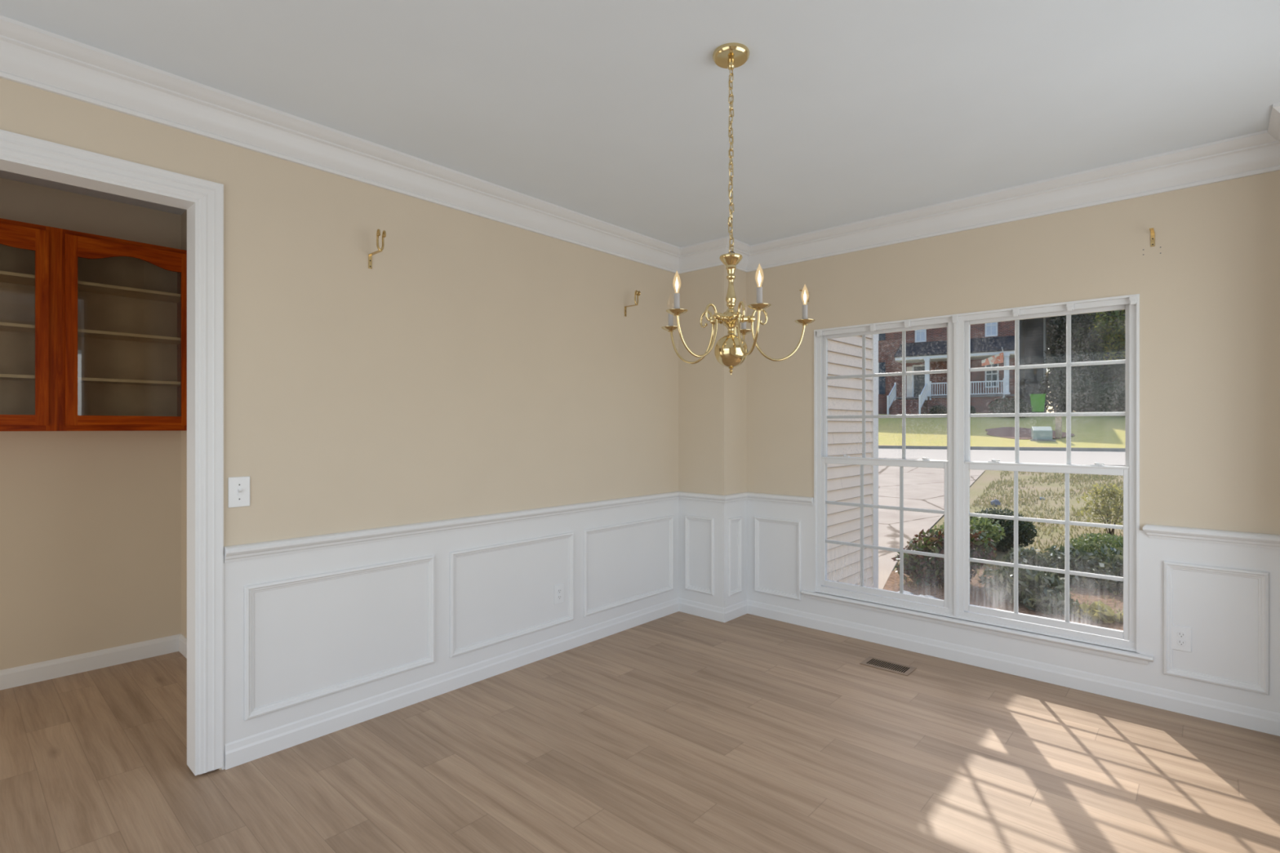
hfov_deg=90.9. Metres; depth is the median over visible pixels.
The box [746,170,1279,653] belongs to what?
wall
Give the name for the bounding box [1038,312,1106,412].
evergreen tree
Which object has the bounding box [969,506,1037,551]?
round shrub
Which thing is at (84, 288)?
shelf
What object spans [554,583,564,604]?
power outlet
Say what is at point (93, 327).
upper cabinet
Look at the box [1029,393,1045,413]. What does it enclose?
cart
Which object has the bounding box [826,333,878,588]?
siding
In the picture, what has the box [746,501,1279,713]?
wainscoting
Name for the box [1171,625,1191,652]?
power outlet
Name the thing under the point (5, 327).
shelf
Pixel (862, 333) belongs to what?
grille
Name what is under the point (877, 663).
floor vent
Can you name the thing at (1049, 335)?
leafy tree
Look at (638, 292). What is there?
curtain bracket
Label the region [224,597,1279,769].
baseboard
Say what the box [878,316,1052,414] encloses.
brick house
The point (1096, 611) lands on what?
clump
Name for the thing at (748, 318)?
socket
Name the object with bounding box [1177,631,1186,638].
socket
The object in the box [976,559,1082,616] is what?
shrub
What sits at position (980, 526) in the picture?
shrub
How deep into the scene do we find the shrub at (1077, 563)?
6.55 m
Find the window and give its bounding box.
[800,293,1153,664]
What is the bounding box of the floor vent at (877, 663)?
[859,656,916,675]
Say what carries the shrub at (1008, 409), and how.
on the lawn at (1089, 432)
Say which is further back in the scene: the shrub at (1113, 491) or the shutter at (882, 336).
the shutter at (882, 336)
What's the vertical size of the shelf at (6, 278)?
0.016 m
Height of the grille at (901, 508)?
0.810 m
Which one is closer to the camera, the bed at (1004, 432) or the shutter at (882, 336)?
the bed at (1004, 432)
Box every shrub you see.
[891,525,996,587]
[928,404,946,413]
[930,516,1005,552]
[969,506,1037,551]
[970,405,976,413]
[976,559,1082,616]
[987,396,1033,417]
[1000,546,1055,577]
[1035,544,1106,588]
[1071,481,1123,535]
[1084,544,1123,594]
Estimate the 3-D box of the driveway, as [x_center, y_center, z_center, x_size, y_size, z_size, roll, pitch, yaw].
[4.960,1.396,14.832,7.560,0.623,16.100,0,0,42]
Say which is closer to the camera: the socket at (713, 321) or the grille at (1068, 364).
the socket at (713, 321)
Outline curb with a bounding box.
[878,445,1125,451]
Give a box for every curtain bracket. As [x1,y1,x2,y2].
[368,228,386,268]
[624,289,640,316]
[1149,227,1155,246]
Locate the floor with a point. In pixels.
(677, 732)
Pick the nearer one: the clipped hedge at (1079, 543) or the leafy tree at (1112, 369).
the clipped hedge at (1079, 543)
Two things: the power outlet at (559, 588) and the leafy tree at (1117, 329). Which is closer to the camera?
the power outlet at (559, 588)
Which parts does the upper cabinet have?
cabinet door, cabinet door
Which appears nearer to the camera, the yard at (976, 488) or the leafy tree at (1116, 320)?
the yard at (976, 488)
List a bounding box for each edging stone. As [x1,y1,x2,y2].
[898,590,912,594]
[917,594,938,599]
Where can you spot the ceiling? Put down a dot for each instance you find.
(614, 112)
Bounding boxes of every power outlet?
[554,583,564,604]
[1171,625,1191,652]
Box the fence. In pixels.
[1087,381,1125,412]
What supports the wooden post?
on the lawn at (1089, 432)
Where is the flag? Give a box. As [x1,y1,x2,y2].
[981,346,1006,366]
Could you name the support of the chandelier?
hanging from the ceiling
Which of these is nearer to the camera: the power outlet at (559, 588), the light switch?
the light switch
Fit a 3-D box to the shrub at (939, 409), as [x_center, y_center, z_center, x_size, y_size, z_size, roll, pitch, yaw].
[18.468,-1.017,38.952,1.094,0.732,1.072,0,0,42]
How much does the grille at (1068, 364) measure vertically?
0.822 m
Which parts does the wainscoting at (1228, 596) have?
panel moulding, panel moulding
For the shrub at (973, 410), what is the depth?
37.71 m
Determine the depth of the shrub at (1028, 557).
6.98 m
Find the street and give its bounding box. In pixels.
[878,448,1125,465]
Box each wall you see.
[0,77,746,769]
[0,177,186,670]
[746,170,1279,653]
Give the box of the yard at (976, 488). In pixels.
[892,465,1125,582]
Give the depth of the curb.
29.84 m
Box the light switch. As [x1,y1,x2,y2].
[228,476,249,507]
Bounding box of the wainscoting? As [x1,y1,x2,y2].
[221,500,678,769]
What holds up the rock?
on the yard at (976, 488)
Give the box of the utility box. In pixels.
[1029,426,1055,441]
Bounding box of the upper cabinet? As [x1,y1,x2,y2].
[0,217,186,431]
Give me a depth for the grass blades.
12.24 m
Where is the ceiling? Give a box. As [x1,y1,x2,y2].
[0,0,1279,247]
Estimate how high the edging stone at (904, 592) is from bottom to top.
0.074 m
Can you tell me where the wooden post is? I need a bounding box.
[1055,416,1062,439]
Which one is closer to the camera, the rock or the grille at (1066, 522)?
the grille at (1066, 522)
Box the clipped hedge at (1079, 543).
[1069,533,1123,564]
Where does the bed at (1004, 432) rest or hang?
on the lawn at (1089, 432)
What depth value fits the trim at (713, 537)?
4.66 m
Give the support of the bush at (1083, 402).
on the lawn at (1089, 432)
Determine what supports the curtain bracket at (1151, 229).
attached to the wall at (1208, 287)
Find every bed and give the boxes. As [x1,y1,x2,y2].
[882,567,1123,631]
[985,426,1074,439]
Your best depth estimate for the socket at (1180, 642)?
3.09 m
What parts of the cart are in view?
lid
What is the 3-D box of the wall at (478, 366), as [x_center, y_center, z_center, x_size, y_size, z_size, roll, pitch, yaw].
[-1.246,0.035,2.884,0.538,2.740,5.826,0,0,42]
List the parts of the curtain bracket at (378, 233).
mounting arm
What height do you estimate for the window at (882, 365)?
2.190 m
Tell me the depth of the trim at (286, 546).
3.41 m
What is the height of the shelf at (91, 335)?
0.016 m
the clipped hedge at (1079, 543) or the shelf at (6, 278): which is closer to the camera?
the shelf at (6, 278)
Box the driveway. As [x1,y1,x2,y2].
[878,457,984,589]
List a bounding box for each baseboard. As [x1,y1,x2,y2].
[0,633,186,690]
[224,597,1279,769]
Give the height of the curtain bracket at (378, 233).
0.164 m
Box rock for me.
[990,498,1000,506]
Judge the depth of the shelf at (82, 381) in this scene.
3.66 m
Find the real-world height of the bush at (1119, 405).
2.159 m
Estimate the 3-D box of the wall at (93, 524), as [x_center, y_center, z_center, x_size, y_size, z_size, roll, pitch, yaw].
[-3.086,0.035,2.583,1.797,2.740,2.560,0,0,42]
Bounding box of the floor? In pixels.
[0,611,1279,852]
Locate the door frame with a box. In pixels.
[0,128,223,775]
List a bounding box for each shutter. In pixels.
[879,333,885,340]
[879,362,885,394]
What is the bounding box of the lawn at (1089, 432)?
[878,411,1125,448]
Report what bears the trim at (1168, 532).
attached to the wall
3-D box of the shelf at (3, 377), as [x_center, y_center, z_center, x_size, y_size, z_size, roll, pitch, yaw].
[-3.471,-0.261,3.117,0.255,0.016,0.802,0,0,42]
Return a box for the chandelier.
[661,42,815,375]
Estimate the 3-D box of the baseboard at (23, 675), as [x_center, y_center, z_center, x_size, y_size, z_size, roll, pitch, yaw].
[-3.041,1.353,2.543,1.677,0.103,2.320,0,0,42]
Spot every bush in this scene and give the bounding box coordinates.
[1056,377,1119,412]
[1089,379,1125,416]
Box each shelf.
[0,271,35,286]
[0,322,35,333]
[0,373,35,381]
[77,280,180,302]
[77,328,180,344]
[77,377,180,386]
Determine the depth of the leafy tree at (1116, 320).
48.74 m
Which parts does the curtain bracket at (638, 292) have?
mounting arm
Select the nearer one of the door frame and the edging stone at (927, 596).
the door frame
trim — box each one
[0,14,1279,274]
[223,491,813,563]
[678,500,746,608]
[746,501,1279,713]
[1142,524,1279,549]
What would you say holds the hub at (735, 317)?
attached to the chandelier
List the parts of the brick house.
stair railing, entry panel, door frame, door, stair railing, porch railing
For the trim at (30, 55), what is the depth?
3.08 m
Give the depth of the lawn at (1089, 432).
33.33 m
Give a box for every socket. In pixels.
[704,317,724,326]
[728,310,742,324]
[739,315,762,323]
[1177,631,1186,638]
[1177,639,1186,646]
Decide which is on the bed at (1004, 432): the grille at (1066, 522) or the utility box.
the utility box
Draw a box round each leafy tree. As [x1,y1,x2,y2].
[1046,318,1062,373]
[1048,311,1125,383]
[1077,320,1125,408]
[1087,309,1125,364]
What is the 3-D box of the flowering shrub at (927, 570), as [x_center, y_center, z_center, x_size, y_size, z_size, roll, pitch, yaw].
[3.237,1.378,6.701,0.944,0.706,0.835,0,0,42]
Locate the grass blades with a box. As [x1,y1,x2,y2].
[897,471,1123,611]
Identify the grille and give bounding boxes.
[825,465,944,593]
[826,330,946,458]
[968,471,1123,622]
[969,314,1125,464]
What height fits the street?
0.001 m
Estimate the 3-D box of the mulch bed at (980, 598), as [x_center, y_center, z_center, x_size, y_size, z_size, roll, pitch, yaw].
[3.829,1.693,5.760,3.574,0.100,2.730,0,0,42]
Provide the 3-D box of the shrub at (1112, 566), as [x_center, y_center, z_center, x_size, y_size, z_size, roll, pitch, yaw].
[4.879,1.477,6.385,0.734,0.542,0.661,0,0,42]
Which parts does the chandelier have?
drip plate, drip plate, arm, arm, supply cord, arm, drip plate, arm, drip plate, arm, drip plate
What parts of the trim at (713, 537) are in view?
panel moulding, panel moulding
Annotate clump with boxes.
[1072,600,1123,623]
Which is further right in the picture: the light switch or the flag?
the flag
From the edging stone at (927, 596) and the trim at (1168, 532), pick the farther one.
the edging stone at (927, 596)

